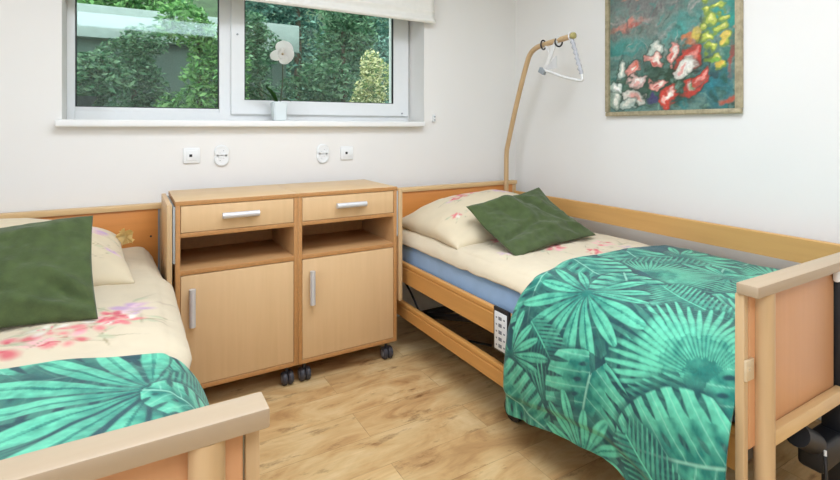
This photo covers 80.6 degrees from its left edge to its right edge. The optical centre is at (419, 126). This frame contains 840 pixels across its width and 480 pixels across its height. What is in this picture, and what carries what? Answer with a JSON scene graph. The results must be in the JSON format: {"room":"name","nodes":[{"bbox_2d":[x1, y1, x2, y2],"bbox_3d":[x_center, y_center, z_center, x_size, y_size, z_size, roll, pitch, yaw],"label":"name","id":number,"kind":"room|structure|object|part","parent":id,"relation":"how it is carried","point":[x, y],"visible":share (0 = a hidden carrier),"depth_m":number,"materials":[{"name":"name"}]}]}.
{"room":"care facility","nodes":[
{"label":"care facility","id":0,"kind":"room"},
{"bbox_2d":[0,0,514,316],"bbox_3d":[-1.486,-0.050,2.670,5.240,2.600,0.330,0,0,-30],"label":"wall","id":1,"kind":"structure","parent":0,"point":[462,65],"depth_m":2.80,"materials":[{"name":"paint"}]},
{"bbox_2d":[183,148,199,163],"bbox_3d":[-1.214,0.152,2.631,0.082,0.082,0.014,0,0,-30],"label":"socket","id":2,"kind":"object","parent":1,"relation":"attached to","point":[190,155],"visible":1,"depth_m":2.62,"materials":[{"name":"white plastic"}]},
{"bbox_2d":[214,145,228,165],"bbox_3d":[-1.084,0.156,2.707,0.076,0.116,0.013,0,0,-30],"label":"power socket","id":3,"kind":"object","parent":1,"relation":"attached to","point":[221,152],"visible":1,"depth_m":2.70,"materials":[{"name":"white plastic"}]},
{"bbox_2d":[214,145,228,157],"bbox_3d":[-1.084,0.136,2.707,0.076,0.076,0.013,0,0,-30],"label":"outlet","id":4,"kind":"object","parent":3,"relation":"attached to","point":[221,151],"depth_m":2.70,"materials":[{"name":"white plastic"}]},
{"bbox_2d":[214,153,228,165],"bbox_3d":[-1.084,0.176,2.707,0.076,0.076,0.013,0,0,-30],"label":"outlet","id":5,"kind":"object","parent":3,"relation":"attached to","point":[221,159],"depth_m":2.70,"materials":[{"name":"white plastic"}]},
{"bbox_2d":[67,0,408,121],"bbox_3d":[-0.957,-0.466,3.064,2.006,0.908,0.096,0,0,-30],"label":"window","id":6,"kind":"structure","parent":1,"relation":"in","point":[232,103],"depth_m":2.94,"materials":[{"name":"white plastic"}]},
{"bbox_3d":[-0.617,-0.478,3.254,1.194,0.803,0.072,0,0,-30],"label":"sash","id":7,"kind":"part","parent":6,"relation":"part of","materials":[{"name":"white plastic"}]},
{"bbox_2d":[55,119,424,126],"bbox_3d":[-0.899,-0.018,2.921,2.005,0.036,0.280,0,0,-30],"label":"windowsill","id":8,"kind":"structure","parent":1,"relation":"attached to","point":[58,122],"depth_m":2.67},
{"bbox_2d":[253,40,293,120],"bbox_3d":[-0.881,-0.277,2.942,0.252,0.482,0.097,0,0,-30],"label":"potted orchid","id":9,"kind":"object","parent":8,"relation":"on","point":[284,52],"visible":0.99,"depth_m":2.94,"materials":[{"name":"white plant"}]},
{"bbox_3d":[-0.846,-0.093,2.970,0.084,0.115,0.084,0,0,-30],"label":"pot","id":10,"kind":"part","parent":9,"relation":"part of","materials":[{"name":"white ceramic"}]},
{"bbox_3d":[-0.829,-0.283,2.972,0.029,0.306,0.022,0,0,40],"label":"stem","id":11,"kind":"part","parent":9,"relation":"part of","materials":[{"name":"green plant"}]},
{"bbox_3d":[-0.821,-0.446,2.948,0.143,0.143,0.026,0,0,-16],"label":"flower","id":12,"kind":"part","parent":9,"relation":"part of","materials":[{"name":"white plant"}]},
{"bbox_2d":[316,144,328,162],"bbox_3d":[-0.588,0.162,2.998,0.076,0.116,0.013,0,0,-30],"label":"power socket","id":13,"kind":"object","parent":1,"relation":"attached to","point":[322,150],"visible":1,"depth_m":2.99,"materials":[{"name":"white plastic"}]},
{"bbox_2d":[316,144,328,155],"bbox_3d":[-0.588,0.142,2.998,0.076,0.076,0.013,0,0,-30],"label":"outlet","id":14,"kind":"object","parent":13,"relation":"attached to","point":[322,150],"depth_m":2.99,"materials":[{"name":"white plastic"}]},
{"bbox_2d":[316,151,328,162],"bbox_3d":[-0.588,0.182,2.998,0.076,0.076,0.013,0,0,-30],"label":"outlet","id":15,"kind":"object","parent":13,"relation":"attached to","point":[322,156],"depth_m":2.99,"materials":[{"name":"white plastic"}]},
{"bbox_2d":[247,0,435,23],"bbox_3d":[-0.820,-0.913,2.825,2.115,0.434,0.072,0,0,-30],"label":"blind","id":16,"kind":"object","parent":1,"relation":"attached to","point":[423,11],"visible":1,"depth_m":3.13,"materials":[{"name":"beige fabric"}]},
{"bbox_2d":[341,146,352,159],"bbox_3d":[-0.454,0.161,3.076,0.082,0.082,0.014,0,0,-30],"label":"socket","id":17,"kind":"object","parent":1,"relation":"attached to","point":[346,151],"visible":1,"depth_m":3.07,"materials":[{"name":"white plastic"}]},
{"bbox_2d":[203,312,820,479],"bbox_3d":[-0.114,1.300,0.333,5.140,0.100,5.290,0,0,-30],"label":"floor","id":18,"kind":"structure","parent":0,"point":[420,412],"depth_m":2.08,"materials":[{"name":"brown wood"}]},
{"bbox_2d":[0,202,269,479],"bbox_3d":[-1.247,0.819,1.339,1.130,0.862,2.184,0,0,-30],"label":"bed","id":19,"kind":"object","parent":18,"relation":"on","point":[221,440],"visible":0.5,"depth_m":0.65,"materials":[{"name":"brown wood"}]},
{"bbox_3d":[-1.784,0.631,2.255,1.060,0.438,0.020,0,0,-30],"label":"headboard","id":20,"kind":"part","parent":19,"relation":"part of","materials":[{"name":"orange wood"}]},
{"bbox_3d":[-1.317,0.802,2.540,0.034,0.776,0.038,0,0,-30],"label":"post","id":21,"kind":"part","parent":19,"relation":"part of","materials":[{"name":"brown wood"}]},
{"bbox_3d":[-0.717,0.613,0.436,1.074,0.394,0.018,0,0,-30],"label":"footboard","id":22,"kind":"part","parent":19,"relation":"part of","materials":[{"name":"brown wood"}]},
{"bbox_3d":[-0.286,0.833,0.665,0.047,0.834,0.047,0,0,-30],"label":"post","id":23,"kind":"part","parent":19,"relation":"part of","materials":[{"name":"brown wood"}]},
{"bbox_3d":[-1.248,0.744,1.342,0.980,0.152,2.061,0,0,-30],"label":"mattress","id":24,"kind":"object","parent":19,"relation":"on","visible":0},
{"bbox_2d":[0,247,191,368],"bbox_3d":[-1.209,0.625,1.349,1.030,0.102,2.031,0,0,-30],"label":"sheet","id":25,"kind":"object","parent":24,"relation":"on","point":[143,316],"visible":0.34,"depth_m":1.43,"materials":[{"name":"beige fabric"}]},
{"bbox_2d":[0,215,97,327],"bbox_3d":[-1.262,0.448,1.526,0.486,0.268,0.335,0,0,-30],"label":"cushion","id":26,"kind":"object","parent":25,"relation":"on","point":[46,276],"visible":1,"depth_m":1.52,"materials":[{"name":"green fabric"}]},
{"bbox_2d":[0,218,134,285],"bbox_3d":[-1.577,0.473,1.857,0.880,0.238,0.559,0,0,-30],"label":"pillow","id":27,"kind":"object","parent":25,"relation":"on","point":[109,265],"visible":0.3,"depth_m":1.90,"materials":[{"name":"beige fabric"}]},
{"bbox_2d":[0,353,208,459],"bbox_3d":[-0.865,0.837,0.818,1.102,0.557,0.782,0,0,-30],"label":"throw blanket","id":28,"kind":"object","parent":25,"relation":"on","point":[43,405],"visible":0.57,"depth_m":1.06,"materials":[{"name":"teal fabric"}]},
{"bbox_2d":[161,185,297,387],"bbox_3d":[-0.934,0.785,2.422,0.567,0.929,0.468,0,0,-30],"label":"nightstand","id":29,"kind":"object","parent":18,"relation":"on","point":[229,255],"visible":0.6,"depth_m":2.28,"materials":[{"name":"brown wood"}]},
{"bbox_3d":[-0.987,0.783,2.144,0.027,0.163,0.041,0,0,-30],"label":"handle","id":30,"kind":"part","parent":29,"relation":"part of","materials":[{"name":"silver metal"}]},
{"bbox_3d":[-0.929,0.331,2.446,0.535,0.020,0.433,0,0,-30],"label":"panel","id":31,"kind":"part","parent":29,"relation":"part of","materials":[{"name":"brown wood"}]},
{"bbox_3d":[-0.826,0.401,2.270,0.491,0.116,0.018,0,0,-30],"label":"drawer","id":32,"kind":"part","parent":29,"relation":"part of","materials":[{"name":"brown wood"}]},
{"bbox_3d":[-0.826,0.889,2.270,0.491,0.484,0.018,0,0,-30],"label":"door","id":33,"kind":"part","parent":29,"relation":"part of","materials":[{"name":"brown wood"}]},
{"bbox_3d":[-0.812,0.395,2.246,0.160,0.027,0.041,0,0,-30],"label":"handle","id":34,"kind":"part","parent":29,"relation":"part of","materials":[{"name":"silver metal"}]},
{"bbox_2d":[276,179,401,380],"bbox_3d":[-0.443,0.785,2.710,0.572,0.929,0.468,0,0,-30],"label":"nightstand","id":35,"kind":"object","parent":18,"relation":"on","point":[350,231],"visible":0.8,"depth_m":2.56,"materials":[{"name":"brown wood"}]},
{"bbox_3d":[-0.525,0.783,2.414,0.027,0.163,0.041,0,0,-30],"label":"handle","id":36,"kind":"part","parent":35,"relation":"part of","materials":[{"name":"silver metal"}]},
{"bbox_3d":[-0.466,0.331,2.717,0.540,0.020,0.433,0,0,-30],"label":"panel","id":37,"kind":"part","parent":35,"relation":"part of","materials":[{"name":"brown wood"}]},
{"bbox_3d":[-0.363,0.401,2.542,0.496,0.116,0.018,0,0,-30],"label":"drawer","id":38,"kind":"part","parent":35,"relation":"part of","materials":[{"name":"brown wood"}]},
{"bbox_3d":[-0.363,0.889,2.542,0.496,0.484,0.018,0,0,-30],"label":"door","id":39,"kind":"part","parent":35,"relation":"part of","materials":[{"name":"brown wood"}]},
{"bbox_3d":[-0.349,0.395,2.518,0.160,0.027,0.041,0,0,-30],"label":"handle","id":40,"kind":"part","parent":35,"relation":"part of","materials":[{"name":"silver metal"}]},
{"bbox_2d":[397,32,839,479],"bbox_3d":[0.747,0.351,2.420,1.134,1.798,2.188,0,0,-30],"label":"bed","id":41,"kind":"object","parent":18,"relation":"on","point":[787,320],"depth_m":1.44,"materials":[{"name":"brown wood"}]},
{"bbox_3d":[0.283,1.026,2.150,0.025,0.084,2.072,0,0,-30],"label":"rail","id":42,"kind":"part","parent":41,"relation":"part of","materials":[{"name":"brown wood"}]},
{"bbox_3d":[0.210,0.631,3.338,1.060,0.438,0.020,0,0,-30],"label":"headboard","id":43,"kind":"part","parent":41,"relation":"part of","materials":[{"name":"orange wood"}]},
{"bbox_2d":[496,316,504,349],"bbox_3d":[0.327,0.838,2.016,0.001,0.126,0.057,0,0,-30],"label":"remote control","id":44,"kind":"object","parent":41,"relation":"attached to","point":[500,320],"depth_m":2.01,"materials":[{"name":"white plastic"}]},
{"bbox_3d":[0.678,0.802,3.623,0.034,0.776,0.038,0,0,-30],"label":"post","id":45,"kind":"part","parent":41,"relation":"part of","materials":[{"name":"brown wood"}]},
{"bbox_3d":[0.831,-0.400,2.927,0.076,0.296,0.379,0,0,-21],"label":"trapeze handle","id":46,"kind":"part","parent":41,"relation":"part of","materials":[{"name":"white plastic"}]},
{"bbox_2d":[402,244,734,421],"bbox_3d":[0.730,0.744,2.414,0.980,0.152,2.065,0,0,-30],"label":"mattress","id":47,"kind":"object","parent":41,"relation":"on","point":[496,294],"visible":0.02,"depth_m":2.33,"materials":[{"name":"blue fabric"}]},
{"bbox_2d":[402,227,648,293],"bbox_3d":[0.731,0.624,2.400,1.008,0.104,2.041,0,0,-30],"label":"sheet","id":48,"kind":"object","parent":47,"relation":"on","point":[491,260],"visible":0.23,"depth_m":2.32,"materials":[{"name":"beige fabric"}]},
{"bbox_2d":[402,189,518,249],"bbox_3d":[0.395,0.499,2.937,0.895,0.210,0.667,0,0,-30],"label":"pillow","id":49,"kind":"object","parent":48,"relation":"on","point":[448,220],"visible":0.59,"depth_m":2.70,"materials":[{"name":"beige fabric"}]},
{"bbox_2d":[466,187,594,255],"bbox_3d":[0.563,0.469,2.564,0.614,0.237,0.386,0,0,-37],"label":"cushion","id":50,"kind":"object","parent":48,"relation":"on","point":[527,222],"visible":1,"depth_m":2.51,"materials":[{"name":"green fabric"}]},
{"bbox_2d":[503,245,780,479],"bbox_3d":[1.000,0.842,1.866,1.101,0.565,0.862,0,0,-30],"label":"throw blanket","id":51,"kind":"object","parent":48,"relation":"on","point":[626,356],"visible":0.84,"depth_m":1.59,"materials":[{"name":"teal fabric"}]},
{"bbox_3d":[0.283,0.814,2.150,0.025,0.110,2.072,0,0,-30],"label":"rail","id":52,"kind":"part","parent":41,"relation":"part of","materials":[{"name":"brown wood"}]},
{"bbox_3d":[1.213,0.512,2.695,0.024,0.103,2.072,0,0,-30],"label":"rail","id":53,"kind":"part","parent":41,"relation":"part of","materials":[{"name":"brown wood"}]},
{"bbox_3d":[0.743,0.865,2.430,0.930,0.050,2.050,0,0,-30],"label":"under frame","id":54,"kind":"part","parent":41,"relation":"part of","materials":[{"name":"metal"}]},
{"bbox_3d":[0.870,0.833,1.252,0.047,0.834,0.047,0,0,-30],"label":"post","id":55,"kind":"part","parent":41,"relation":"part of","materials":[{"name":"brown wood"}]},
{"bbox_3d":[1.280,0.613,1.516,1.074,0.394,0.018,0,0,-30],"label":"footboard","id":56,"kind":"part","parent":41,"relation":"part of","materials":[{"name":"brown wood"}]},
{"bbox_3d":[1.188,0.916,1.469,0.325,0.158,0.069,0,0,-30],"label":"motor","id":57,"kind":"part","parent":41,"relation":"part of","materials":[{"name":"black plastic"}]},
{"bbox_2d":[515,0,839,419],"bbox_3d":[2.081,-0.050,1.621,0.150,2.600,5.090,0,0,-30],"label":"wall","id":58,"kind":"structure","parent":0,"point":[773,166],"depth_m":2.52,"materials":[{"name":"paint"}]},
{"bbox_2d":[605,0,742,115],"bbox_3d":[1.342,-0.518,2.703,0.027,0.906,0.780,0,0,-30],"label":"painting","id":59,"kind":"object","parent":58,"relation":"attached to","point":[663,57],"visible":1,"depth_m":2.67,"materials":[{"name":"paint"}]},
{"label":"outside","id":60,"kind":"structure","parent":0,"visible":0},
{"bbox_3d":[-2.505,0.600,13.162,27.000,0.200,18.760,0,0,-30],"label":"ground","id":61,"kind":"structure","parent":60,"visible":0},
{"bbox_2d":[77,96,96,105],"bbox_3d":[-2.472,0.138,3.651,0.160,0.725,0.160,0,0,-30],"label":"urn","id":62,"kind":"object","parent":61,"relation":"on","point":[81,100],"visible":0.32,"depth_m":3.61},
{"bbox_2d":[77,51,136,106],"bbox_3d":[-3.279,-0.045,4.787,1.434,1.410,0.692,0,0,-30],"label":"tree","id":63,"kind":"object","parent":61,"relation":"on","point":[90,76],"visible":0.18,"depth_m":4.76,"materials":[{"name":"green plant"}]},
{"bbox_2d":[93,23,179,107],"bbox_3d":[-3.241,-0.229,5.629,0.867,1.892,1.035,0,0,-3],"label":"tree","id":64,"kind":"object","parent":61,"relation":"on","point":[139,65],"visible":0.41,"depth_m":5.57,"materials":[{"name":"green plant"}]},
{"bbox_2d":[77,0,197,12],"bbox_3d":[-6.407,-2.016,9.929,2.711,5.055,3.677,0,0,44],"label":"tree","id":65,"kind":"object","parent":61,"relation":"on","point":[134,4],"visible":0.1,"depth_m":10.01,"materials":[{"name":"green plant"}]},
{"bbox_2d":[77,3,298,107],"bbox_3d":[-5.620,-0.475,6.615,7.200,1.950,3.100,0,0,-30],"label":"outbuilding","id":66,"kind":"structure","parent":61,"relation":"on","point":[96,24],"depth_m":6.17,"materials":[{"name":"white"}]},
{"bbox_2d":[152,0,251,107],"bbox_3d":[-2.343,-0.279,4.975,1.539,2.005,0.711,0,0,-30],"label":"tree","id":67,"kind":"object","parent":61,"relation":"on","point":[208,60],"visible":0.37,"depth_m":4.93,"materials":[{"name":"green plant"}]},
{"bbox_2d":[217,10,281,101],"bbox_3d":[-1.928,-0.350,6.000,1.104,2.074,0.634,0,0,-30],"label":"tree","id":68,"kind":"object","parent":61,"relation":"on","point":[256,41],"visible":0.31,"depth_m":5.84,"materials":[{"name":"green plant"}]},
{"bbox_2d":[245,0,381,100],"bbox_3d":[-3.498,-2.279,12.340,6.430,5.768,3.196,0,0,-44],"label":"tree","id":69,"kind":"object","parent":61,"relation":"on","point":[293,13],"visible":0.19,"depth_m":12.27,"materials":[{"name":"green plant"}]},
{"bbox_2d":[266,9,378,101],"bbox_3d":[-1.353,-0.611,6.666,1.648,2.758,1.030,0,0,-30],"label":"tree","id":70,"kind":"object","parent":61,"relation":"on","point":[349,41],"visible":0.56,"depth_m":6.63,"materials":[{"name":"green plant"}]},
{"bbox_2d":[312,12,388,102],"bbox_3d":[-0.751,-0.879,8.139,1.722,3.269,2.300,0,0,14],"label":"tree","id":71,"kind":"object","parent":61,"relation":"on","point":[383,42],"visible":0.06,"depth_m":8.12,"materials":[{"name":"green plant"}]},
{"bbox_2d":[349,49,388,102],"bbox_3d":[-0.436,-0.098,5.186,1.059,1.464,0.521,0,0,-30],"label":"flowering bush","id":72,"kind":"object","parent":61,"relation":"on","point":[368,95],"visible":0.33,"depth_m":5.14,"materials":[{"name":"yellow plant"}]},
{"bbox_2d":[351,17,388,97],"bbox_3d":[-0.498,-1.165,10.751,2.922,3.996,2.183,0,0,-30],"label":"tree","id":73,"kind":"object","parent":61,"relation":"on","point":[381,17],"visible":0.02,"depth_m":10.33,"materials":[{"name":"green plant"}]},
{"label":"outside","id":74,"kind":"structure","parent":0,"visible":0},
{"bbox_2d":[81,0,388,100],"bbox_3d":[-1.829,-2.600,18.927,44.000,6.300,9.500,0,0,-30],"label":"trees","id":75,"kind":"object","parent":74,"point":[210,6],"depth_m":18.23,"materials":[{"name":"green plant"}]}
]}

